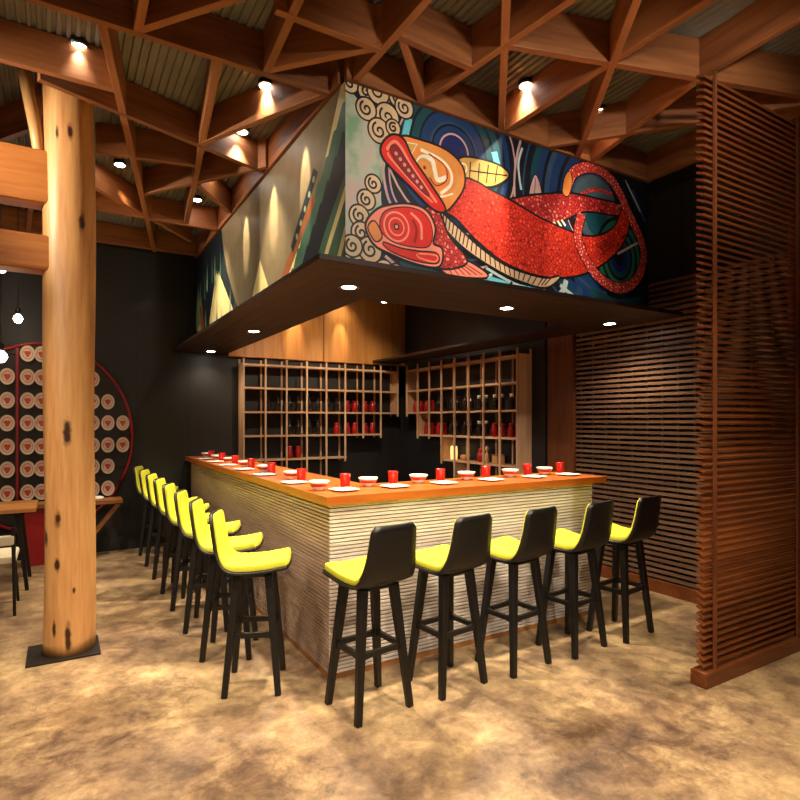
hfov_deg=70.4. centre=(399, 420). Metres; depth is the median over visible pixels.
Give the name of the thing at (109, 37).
beam
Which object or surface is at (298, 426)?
bottle
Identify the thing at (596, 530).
bar stool
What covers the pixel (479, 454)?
jar
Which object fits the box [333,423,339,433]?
jar
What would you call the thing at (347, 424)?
jar
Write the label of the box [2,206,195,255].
beam
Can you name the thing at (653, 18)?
beam
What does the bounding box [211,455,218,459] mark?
rice bowl
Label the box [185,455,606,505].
countertop
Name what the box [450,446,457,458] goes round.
paper lantern
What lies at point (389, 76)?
beam
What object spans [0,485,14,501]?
plate
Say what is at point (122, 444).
plate
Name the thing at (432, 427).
jar
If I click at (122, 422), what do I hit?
plate
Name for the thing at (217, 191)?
beam
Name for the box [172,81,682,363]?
canopy
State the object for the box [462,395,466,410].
bottle
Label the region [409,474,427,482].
rice bowl
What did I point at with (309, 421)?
bottle
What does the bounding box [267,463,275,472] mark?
tea cup
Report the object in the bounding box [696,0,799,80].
beam
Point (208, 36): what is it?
beam
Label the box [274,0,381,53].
beam
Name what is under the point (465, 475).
rice bowl
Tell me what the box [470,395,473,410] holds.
bottle
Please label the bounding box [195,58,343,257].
beam
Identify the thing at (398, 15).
beam
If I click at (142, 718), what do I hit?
floor
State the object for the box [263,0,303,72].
beam
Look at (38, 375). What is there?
plate
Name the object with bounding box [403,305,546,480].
wall
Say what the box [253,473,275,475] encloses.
saucer
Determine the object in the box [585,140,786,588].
wall
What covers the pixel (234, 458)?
tea cup
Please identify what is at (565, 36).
beam
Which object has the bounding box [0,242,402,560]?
wall
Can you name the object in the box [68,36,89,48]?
recessed light
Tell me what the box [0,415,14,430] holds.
plate
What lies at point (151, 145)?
beam
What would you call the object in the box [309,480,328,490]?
rice bowl
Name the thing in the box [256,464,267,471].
rice bowl
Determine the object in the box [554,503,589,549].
cushion
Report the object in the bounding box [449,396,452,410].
bottle
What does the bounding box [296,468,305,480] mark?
tea cup
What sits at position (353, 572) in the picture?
cushion
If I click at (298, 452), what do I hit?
jar
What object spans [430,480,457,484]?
saucer
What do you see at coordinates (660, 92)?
beam
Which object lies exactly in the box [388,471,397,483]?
tea cup
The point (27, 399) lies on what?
plate
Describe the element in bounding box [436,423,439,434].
jar
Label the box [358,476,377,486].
rice bowl
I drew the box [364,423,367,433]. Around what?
jar
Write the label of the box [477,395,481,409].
bottle
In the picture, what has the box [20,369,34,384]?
plate
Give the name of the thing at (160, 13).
beam
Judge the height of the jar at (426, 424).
0.163 m
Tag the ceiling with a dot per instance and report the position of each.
(178, 76)
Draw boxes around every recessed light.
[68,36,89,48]
[113,159,126,167]
[194,195,202,202]
[235,128,249,135]
[257,77,271,88]
[517,77,531,90]
[599,104,606,109]
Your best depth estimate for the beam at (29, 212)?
3.87 m
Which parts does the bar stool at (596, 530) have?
leg, leg, leg, leg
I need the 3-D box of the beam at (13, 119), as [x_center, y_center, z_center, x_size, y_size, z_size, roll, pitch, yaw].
[-3.224,-2.190,4.327,2.064,0.236,0.047,0,0,26]
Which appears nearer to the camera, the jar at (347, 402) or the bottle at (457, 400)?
the bottle at (457, 400)
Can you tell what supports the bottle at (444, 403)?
on the shelf at (523, 382)
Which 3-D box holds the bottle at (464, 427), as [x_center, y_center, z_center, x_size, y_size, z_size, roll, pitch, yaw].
[0.839,0.087,7.325,0.072,0.200,0.070,0,0,-31]
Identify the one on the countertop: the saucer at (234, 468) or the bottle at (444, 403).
the saucer at (234, 468)
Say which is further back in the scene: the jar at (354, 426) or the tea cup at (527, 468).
the jar at (354, 426)
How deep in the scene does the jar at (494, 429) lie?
6.79 m
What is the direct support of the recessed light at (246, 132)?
in the ceiling
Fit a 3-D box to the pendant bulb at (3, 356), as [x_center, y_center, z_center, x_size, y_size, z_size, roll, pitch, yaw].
[-3.448,-1.407,4.900,0.100,1.807,0.100,0,0,-31]
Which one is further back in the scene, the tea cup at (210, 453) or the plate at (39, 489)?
the tea cup at (210, 453)
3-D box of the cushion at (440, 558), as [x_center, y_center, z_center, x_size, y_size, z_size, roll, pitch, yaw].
[0.284,0.698,3.360,0.340,0.325,0.436,0,0,-38]
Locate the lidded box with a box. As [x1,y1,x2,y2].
[492,454,504,463]
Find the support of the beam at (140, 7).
attached to the ceiling
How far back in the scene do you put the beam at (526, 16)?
3.20 m
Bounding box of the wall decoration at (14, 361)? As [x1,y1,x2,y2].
[0,342,133,531]
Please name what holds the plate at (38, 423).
attached to the wall decoration at (14, 361)
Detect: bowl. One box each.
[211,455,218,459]
[223,457,231,463]
[238,460,247,467]
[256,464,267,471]
[283,470,296,478]
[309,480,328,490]
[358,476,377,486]
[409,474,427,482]
[458,471,474,479]
[460,455,466,459]
[502,469,518,476]
[536,467,552,474]
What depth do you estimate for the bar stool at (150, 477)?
5.58 m
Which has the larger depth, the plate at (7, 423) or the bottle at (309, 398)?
the bottle at (309, 398)
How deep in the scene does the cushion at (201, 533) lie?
3.76 m
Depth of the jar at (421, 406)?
8.19 m
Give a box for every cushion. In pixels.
[135,466,178,493]
[141,469,149,499]
[148,473,197,505]
[156,478,209,514]
[165,483,209,524]
[177,490,240,536]
[192,499,262,552]
[213,509,290,572]
[325,555,366,585]
[416,522,454,571]
[490,510,528,559]
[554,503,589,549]
[609,498,639,540]
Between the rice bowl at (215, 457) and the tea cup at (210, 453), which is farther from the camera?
the tea cup at (210, 453)
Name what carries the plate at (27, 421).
attached to the wall decoration at (14, 361)
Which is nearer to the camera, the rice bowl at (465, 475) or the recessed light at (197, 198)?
the rice bowl at (465, 475)
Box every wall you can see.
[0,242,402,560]
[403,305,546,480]
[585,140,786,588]
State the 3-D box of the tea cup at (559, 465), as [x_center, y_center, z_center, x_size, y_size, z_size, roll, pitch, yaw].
[1.380,0.403,4.886,0.073,0.092,0.072,0,0,-31]
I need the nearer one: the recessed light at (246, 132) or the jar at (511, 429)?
the recessed light at (246, 132)
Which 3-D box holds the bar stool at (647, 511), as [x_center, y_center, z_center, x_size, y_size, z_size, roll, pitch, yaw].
[1.632,1.040,4.157,0.371,1.024,0.460,0,0,-38]
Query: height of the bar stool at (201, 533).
1.024 m
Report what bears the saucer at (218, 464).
on the countertop
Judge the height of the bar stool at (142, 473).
1.024 m
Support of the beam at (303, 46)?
attached to the ceiling
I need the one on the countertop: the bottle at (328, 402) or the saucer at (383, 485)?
the saucer at (383, 485)
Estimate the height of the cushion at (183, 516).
0.325 m
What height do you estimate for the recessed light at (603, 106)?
0.032 m
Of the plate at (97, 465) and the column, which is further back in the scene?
the plate at (97, 465)
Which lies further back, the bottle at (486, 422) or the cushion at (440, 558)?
the bottle at (486, 422)
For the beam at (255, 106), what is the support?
attached to the ceiling
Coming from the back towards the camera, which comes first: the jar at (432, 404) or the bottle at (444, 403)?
the jar at (432, 404)
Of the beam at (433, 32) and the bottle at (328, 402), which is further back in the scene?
the bottle at (328, 402)
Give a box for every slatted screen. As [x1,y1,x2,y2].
[576,254,786,603]
[691,71,799,689]
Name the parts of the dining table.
rail, leg, leg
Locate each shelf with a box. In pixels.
[238,358,398,475]
[406,347,531,477]
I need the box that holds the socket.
[15,308,20,313]
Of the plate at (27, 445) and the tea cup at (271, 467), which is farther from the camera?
the plate at (27, 445)
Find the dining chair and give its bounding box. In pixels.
[0,527,19,615]
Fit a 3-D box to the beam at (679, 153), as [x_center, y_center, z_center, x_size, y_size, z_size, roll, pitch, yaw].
[2.724,-2.191,3.883,0.047,0.236,2.420,0,0,-30]
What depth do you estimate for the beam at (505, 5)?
3.29 m
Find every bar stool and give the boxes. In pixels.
[133,465,178,555]
[139,469,173,566]
[145,473,197,579]
[153,477,209,593]
[162,482,209,610]
[174,489,241,633]
[189,497,263,662]
[209,508,291,698]
[322,521,415,727]
[408,513,491,700]
[475,506,556,678]
[535,500,613,659]
[586,495,660,643]
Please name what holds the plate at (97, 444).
attached to the wall decoration at (14, 361)
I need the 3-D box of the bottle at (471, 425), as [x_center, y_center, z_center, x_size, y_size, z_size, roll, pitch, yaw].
[0.904,0.087,7.216,0.072,0.200,0.070,0,0,-31]
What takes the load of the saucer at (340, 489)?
on the countertop
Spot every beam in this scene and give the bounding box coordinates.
[0,18,120,93]
[0,98,41,141]
[0,141,47,209]
[0,229,48,274]
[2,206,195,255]
[23,0,329,96]
[26,81,41,231]
[37,73,264,172]
[95,122,196,167]
[95,161,191,241]
[95,190,216,230]
[98,24,155,251]
[133,0,148,32]
[142,0,245,32]
[144,138,267,195]
[184,59,221,223]
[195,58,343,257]
[197,180,231,213]
[199,80,326,145]
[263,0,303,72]
[271,2,382,72]
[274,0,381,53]
[344,54,651,182]
[353,0,432,80]
[397,6,472,70]
[399,30,424,104]
[424,0,576,104]
[498,0,510,130]
[504,0,714,131]
[508,12,799,98]
[548,87,799,148]
[575,0,641,159]
[588,75,700,162]
[646,108,799,180]
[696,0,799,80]
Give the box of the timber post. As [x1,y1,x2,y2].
[547,322,584,472]
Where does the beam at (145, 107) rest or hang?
attached to the ceiling
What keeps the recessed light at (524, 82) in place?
in the ceiling
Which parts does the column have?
plate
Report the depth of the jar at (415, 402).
8.30 m
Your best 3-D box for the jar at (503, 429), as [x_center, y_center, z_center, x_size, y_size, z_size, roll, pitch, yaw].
[1.206,0.106,6.709,0.092,0.163,0.092,0,0,-31]
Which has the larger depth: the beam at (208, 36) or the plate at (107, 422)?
the plate at (107, 422)
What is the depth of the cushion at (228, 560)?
3.28 m
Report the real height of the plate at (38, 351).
0.180 m
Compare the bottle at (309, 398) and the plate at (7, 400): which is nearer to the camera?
the plate at (7, 400)
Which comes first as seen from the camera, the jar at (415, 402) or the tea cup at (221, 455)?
the tea cup at (221, 455)
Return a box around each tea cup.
[208,451,213,457]
[219,453,224,460]
[231,455,238,463]
[247,459,254,467]
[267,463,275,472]
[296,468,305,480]
[340,473,349,486]
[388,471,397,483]
[436,468,444,480]
[481,466,489,477]
[523,464,531,474]
[556,462,564,472]
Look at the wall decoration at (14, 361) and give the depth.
6.34 m
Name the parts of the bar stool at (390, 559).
leg, leg, leg, leg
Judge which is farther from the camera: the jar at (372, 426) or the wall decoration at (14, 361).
the jar at (372, 426)
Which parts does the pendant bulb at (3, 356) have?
cord, bulb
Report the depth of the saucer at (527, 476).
4.54 m
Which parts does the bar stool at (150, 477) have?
leg, leg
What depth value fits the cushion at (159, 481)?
5.16 m
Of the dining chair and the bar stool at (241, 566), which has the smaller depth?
the bar stool at (241, 566)
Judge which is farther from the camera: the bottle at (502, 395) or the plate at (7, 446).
the bottle at (502, 395)
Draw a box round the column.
[16,67,100,668]
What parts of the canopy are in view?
downlight, bar canopy, downlight, downlight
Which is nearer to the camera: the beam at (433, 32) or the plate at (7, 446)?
the beam at (433, 32)
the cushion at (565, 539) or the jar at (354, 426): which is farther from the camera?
the jar at (354, 426)
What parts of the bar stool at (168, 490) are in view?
leg, leg, leg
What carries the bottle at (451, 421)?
on the shelf at (523, 382)
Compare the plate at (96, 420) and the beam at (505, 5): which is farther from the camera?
the plate at (96, 420)
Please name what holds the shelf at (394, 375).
attached to the wall at (181, 404)
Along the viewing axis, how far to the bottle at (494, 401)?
6.79 m
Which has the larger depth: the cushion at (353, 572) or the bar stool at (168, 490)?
the bar stool at (168, 490)
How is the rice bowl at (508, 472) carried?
on the countertop
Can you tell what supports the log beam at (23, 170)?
attached to the column
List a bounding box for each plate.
[0,368,14,384]
[0,392,14,407]
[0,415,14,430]
[0,439,14,454]
[0,462,14,477]
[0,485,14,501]
[20,345,34,361]
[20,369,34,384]
[20,392,34,408]
[20,415,34,430]
[20,438,34,454]
[20,461,34,476]
[20,484,34,499]
[34,346,41,361]
[34,369,41,385]
[34,393,42,408]
[34,415,42,430]
[34,438,43,453]
[34,461,43,476]
[34,484,43,499]
[94,372,99,386]
[94,394,99,408]
[94,415,99,429]
[94,438,99,451]
[95,459,99,473]
[95,482,99,495]
[101,394,114,408]
[101,415,114,430]
[101,437,114,452]
[101,459,114,473]
[101,481,114,495]
[116,415,128,429]
[116,437,128,451]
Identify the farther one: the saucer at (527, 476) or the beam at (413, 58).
the saucer at (527, 476)
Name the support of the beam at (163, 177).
attached to the ceiling
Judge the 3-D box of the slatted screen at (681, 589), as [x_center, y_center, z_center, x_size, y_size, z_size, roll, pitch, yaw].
[2.638,0.145,4.653,0.071,2.810,3.030,0,0,-31]
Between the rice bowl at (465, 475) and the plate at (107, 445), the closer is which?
the rice bowl at (465, 475)
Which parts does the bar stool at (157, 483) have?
leg, leg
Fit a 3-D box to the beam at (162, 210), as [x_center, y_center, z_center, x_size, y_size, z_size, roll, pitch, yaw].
[-4.549,-2.189,4.626,5.970,0.236,0.047,0,0,-31]
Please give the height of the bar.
1.050 m
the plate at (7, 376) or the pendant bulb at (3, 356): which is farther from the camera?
the plate at (7, 376)
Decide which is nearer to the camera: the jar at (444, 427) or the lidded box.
the lidded box
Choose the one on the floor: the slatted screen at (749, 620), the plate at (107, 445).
the slatted screen at (749, 620)
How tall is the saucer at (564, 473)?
0.014 m
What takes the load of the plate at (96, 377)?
attached to the wall decoration at (14, 361)
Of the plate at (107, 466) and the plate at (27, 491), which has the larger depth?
the plate at (107, 466)
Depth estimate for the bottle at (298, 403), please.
7.82 m
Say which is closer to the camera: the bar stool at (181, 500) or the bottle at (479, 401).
the bar stool at (181, 500)
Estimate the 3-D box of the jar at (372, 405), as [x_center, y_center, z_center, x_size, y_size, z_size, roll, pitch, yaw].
[-0.411,-0.211,8.440,0.092,0.163,0.092,0,0,-31]
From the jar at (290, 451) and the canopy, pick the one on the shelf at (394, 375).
the jar at (290, 451)
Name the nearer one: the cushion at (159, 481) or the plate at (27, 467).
the cushion at (159, 481)
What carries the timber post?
on the floor
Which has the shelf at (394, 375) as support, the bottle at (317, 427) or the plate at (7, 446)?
the bottle at (317, 427)
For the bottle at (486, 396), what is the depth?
6.93 m
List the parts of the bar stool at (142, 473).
leg, leg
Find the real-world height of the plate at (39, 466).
0.180 m
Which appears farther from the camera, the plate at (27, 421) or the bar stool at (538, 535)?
the plate at (27, 421)
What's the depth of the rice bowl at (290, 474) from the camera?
4.34 m
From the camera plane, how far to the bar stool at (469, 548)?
3.27 m
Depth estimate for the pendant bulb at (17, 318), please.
5.88 m
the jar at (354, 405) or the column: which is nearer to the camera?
the column
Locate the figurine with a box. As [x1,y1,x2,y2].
[485,446,489,462]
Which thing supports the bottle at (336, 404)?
on the shelf at (394, 375)
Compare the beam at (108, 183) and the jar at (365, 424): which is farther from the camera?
the jar at (365, 424)
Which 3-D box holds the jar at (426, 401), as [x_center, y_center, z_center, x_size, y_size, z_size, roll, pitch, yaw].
[0.385,-0.211,8.085,0.092,0.163,0.092,0,0,-31]
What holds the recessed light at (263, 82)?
in the ceiling
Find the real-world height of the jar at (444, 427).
0.163 m
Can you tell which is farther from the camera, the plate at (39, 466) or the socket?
the plate at (39, 466)
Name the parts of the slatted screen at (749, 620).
post, board, post, post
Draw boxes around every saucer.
[218,464,237,465]
[234,468,254,469]
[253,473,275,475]
[280,480,307,483]
[329,487,358,491]
[380,484,409,487]
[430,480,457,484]
[477,477,503,480]
[521,475,546,477]
[555,472,578,475]
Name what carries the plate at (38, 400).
attached to the wall decoration at (14, 361)
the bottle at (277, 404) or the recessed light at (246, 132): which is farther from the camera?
the bottle at (277, 404)
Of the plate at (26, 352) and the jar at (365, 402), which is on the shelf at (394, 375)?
the jar at (365, 402)
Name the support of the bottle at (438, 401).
on the shelf at (523, 382)
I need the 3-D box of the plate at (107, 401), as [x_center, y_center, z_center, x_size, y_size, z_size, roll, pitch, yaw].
[-3.445,-0.226,6.686,0.140,0.180,0.022,0,0,-31]
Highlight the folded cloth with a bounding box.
[95,496,103,499]
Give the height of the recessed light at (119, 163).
0.032 m
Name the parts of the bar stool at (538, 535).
leg, leg, leg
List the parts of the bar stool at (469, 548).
leg, leg, leg, leg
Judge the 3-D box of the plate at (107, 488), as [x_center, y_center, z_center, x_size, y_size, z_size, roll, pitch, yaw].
[-3.445,0.792,6.686,0.140,0.180,0.022,0,0,-31]
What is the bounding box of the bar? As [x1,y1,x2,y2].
[188,462,591,678]
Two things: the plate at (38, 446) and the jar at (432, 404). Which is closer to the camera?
the plate at (38, 446)
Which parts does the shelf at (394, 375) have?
panel, panel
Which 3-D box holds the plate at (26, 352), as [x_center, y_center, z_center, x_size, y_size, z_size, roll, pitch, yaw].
[-4.125,-0.747,6.280,0.140,0.180,0.022,0,0,-31]
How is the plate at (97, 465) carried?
attached to the wall decoration at (14, 361)
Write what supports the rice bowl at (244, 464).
on the countertop
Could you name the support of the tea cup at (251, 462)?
on the countertop
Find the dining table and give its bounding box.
[0,500,38,590]
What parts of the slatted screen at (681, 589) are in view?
board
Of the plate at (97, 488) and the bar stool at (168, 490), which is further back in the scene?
the plate at (97, 488)
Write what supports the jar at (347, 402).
on the shelf at (394, 375)
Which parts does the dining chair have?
backrest, seat, leg, leg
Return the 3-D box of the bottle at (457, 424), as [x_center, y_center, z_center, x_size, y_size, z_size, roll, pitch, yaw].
[0.753,0.087,7.469,0.072,0.200,0.070,0,0,-31]
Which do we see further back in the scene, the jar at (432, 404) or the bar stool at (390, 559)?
the jar at (432, 404)
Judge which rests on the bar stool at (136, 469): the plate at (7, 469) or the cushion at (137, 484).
the cushion at (137, 484)
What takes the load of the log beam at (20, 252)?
attached to the column
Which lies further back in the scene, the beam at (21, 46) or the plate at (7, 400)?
the plate at (7, 400)
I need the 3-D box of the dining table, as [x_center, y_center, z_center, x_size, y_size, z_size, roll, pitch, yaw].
[-3.995,1.174,5.160,1.170,0.758,0.660,0,0,-31]
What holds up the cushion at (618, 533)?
on the bar stool at (647, 511)
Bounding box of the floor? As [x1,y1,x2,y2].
[0,546,799,799]
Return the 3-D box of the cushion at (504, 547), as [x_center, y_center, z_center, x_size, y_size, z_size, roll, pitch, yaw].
[0.735,0.698,3.629,0.340,0.325,0.436,0,0,-38]
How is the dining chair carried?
on the floor
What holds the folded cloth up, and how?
on the console
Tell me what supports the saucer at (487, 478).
on the countertop
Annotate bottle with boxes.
[267,396,271,410]
[275,397,280,410]
[288,397,291,411]
[288,420,291,434]
[296,397,300,411]
[296,420,300,434]
[308,397,311,411]
[308,420,311,433]
[315,398,319,411]
[315,420,319,433]
[327,398,330,411]
[334,398,338,411]
[436,397,439,411]
[442,397,446,410]
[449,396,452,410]
[449,420,452,434]
[456,396,459,410]
[456,420,459,434]
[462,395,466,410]
[462,420,466,435]
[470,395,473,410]
[470,420,473,435]
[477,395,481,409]
[477,421,481,435]
[485,395,488,409]
[485,421,488,435]
[492,394,497,409]
[501,394,504,409]
[509,393,514,409]
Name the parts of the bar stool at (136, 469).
leg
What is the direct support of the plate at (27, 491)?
attached to the wall decoration at (14, 361)
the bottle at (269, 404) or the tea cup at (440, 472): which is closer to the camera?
the tea cup at (440, 472)
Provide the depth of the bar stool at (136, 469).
6.55 m
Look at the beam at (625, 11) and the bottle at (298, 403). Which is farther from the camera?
the bottle at (298, 403)
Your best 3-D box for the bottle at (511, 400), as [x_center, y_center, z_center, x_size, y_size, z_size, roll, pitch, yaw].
[1.292,-0.225,6.565,0.072,0.190,0.070,0,0,-31]
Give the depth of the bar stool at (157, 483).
5.12 m
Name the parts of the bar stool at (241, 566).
leg, leg, leg, leg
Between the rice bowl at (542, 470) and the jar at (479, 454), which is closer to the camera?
the rice bowl at (542, 470)
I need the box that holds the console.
[21,497,122,566]
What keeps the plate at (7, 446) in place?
attached to the wall decoration at (14, 361)
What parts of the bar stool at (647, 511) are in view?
leg, leg, leg, leg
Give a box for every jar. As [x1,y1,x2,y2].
[288,446,292,457]
[295,446,301,457]
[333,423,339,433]
[346,401,349,411]
[346,423,349,433]
[352,401,357,411]
[352,423,357,433]
[364,401,367,411]
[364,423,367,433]
[369,401,374,411]
[369,423,374,433]
[413,401,416,411]
[419,401,423,411]
[424,400,427,411]
[424,423,427,433]
[430,400,434,411]
[430,423,434,433]
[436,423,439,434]
[442,423,446,434]
[477,449,481,461]
[491,423,497,436]
[501,423,505,436]
[508,423,514,436]
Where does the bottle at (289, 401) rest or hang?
on the shelf at (394, 375)
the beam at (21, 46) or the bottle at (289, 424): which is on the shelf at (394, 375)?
the bottle at (289, 424)
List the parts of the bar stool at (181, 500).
leg, leg, leg, leg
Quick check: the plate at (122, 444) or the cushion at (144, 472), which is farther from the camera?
the plate at (122, 444)
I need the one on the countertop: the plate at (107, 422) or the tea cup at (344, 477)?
the tea cup at (344, 477)
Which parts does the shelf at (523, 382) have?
panel, panel, panel, panel, panel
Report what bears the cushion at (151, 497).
on the bar stool at (150, 477)
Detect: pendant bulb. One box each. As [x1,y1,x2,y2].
[0,204,7,362]
[13,308,22,322]
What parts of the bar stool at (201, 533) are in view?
leg, leg, leg, leg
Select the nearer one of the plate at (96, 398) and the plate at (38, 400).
the plate at (38, 400)
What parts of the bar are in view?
panel, slat panel, slat panel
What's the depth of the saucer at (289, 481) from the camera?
4.11 m
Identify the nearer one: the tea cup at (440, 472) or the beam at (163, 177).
the tea cup at (440, 472)
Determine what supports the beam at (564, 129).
attached to the ceiling
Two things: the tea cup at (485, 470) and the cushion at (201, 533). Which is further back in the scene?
the tea cup at (485, 470)
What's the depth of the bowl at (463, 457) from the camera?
7.28 m
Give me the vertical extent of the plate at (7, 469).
0.180 m
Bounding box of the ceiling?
[0,0,799,237]
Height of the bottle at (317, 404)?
0.200 m
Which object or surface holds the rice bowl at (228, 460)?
on the countertop

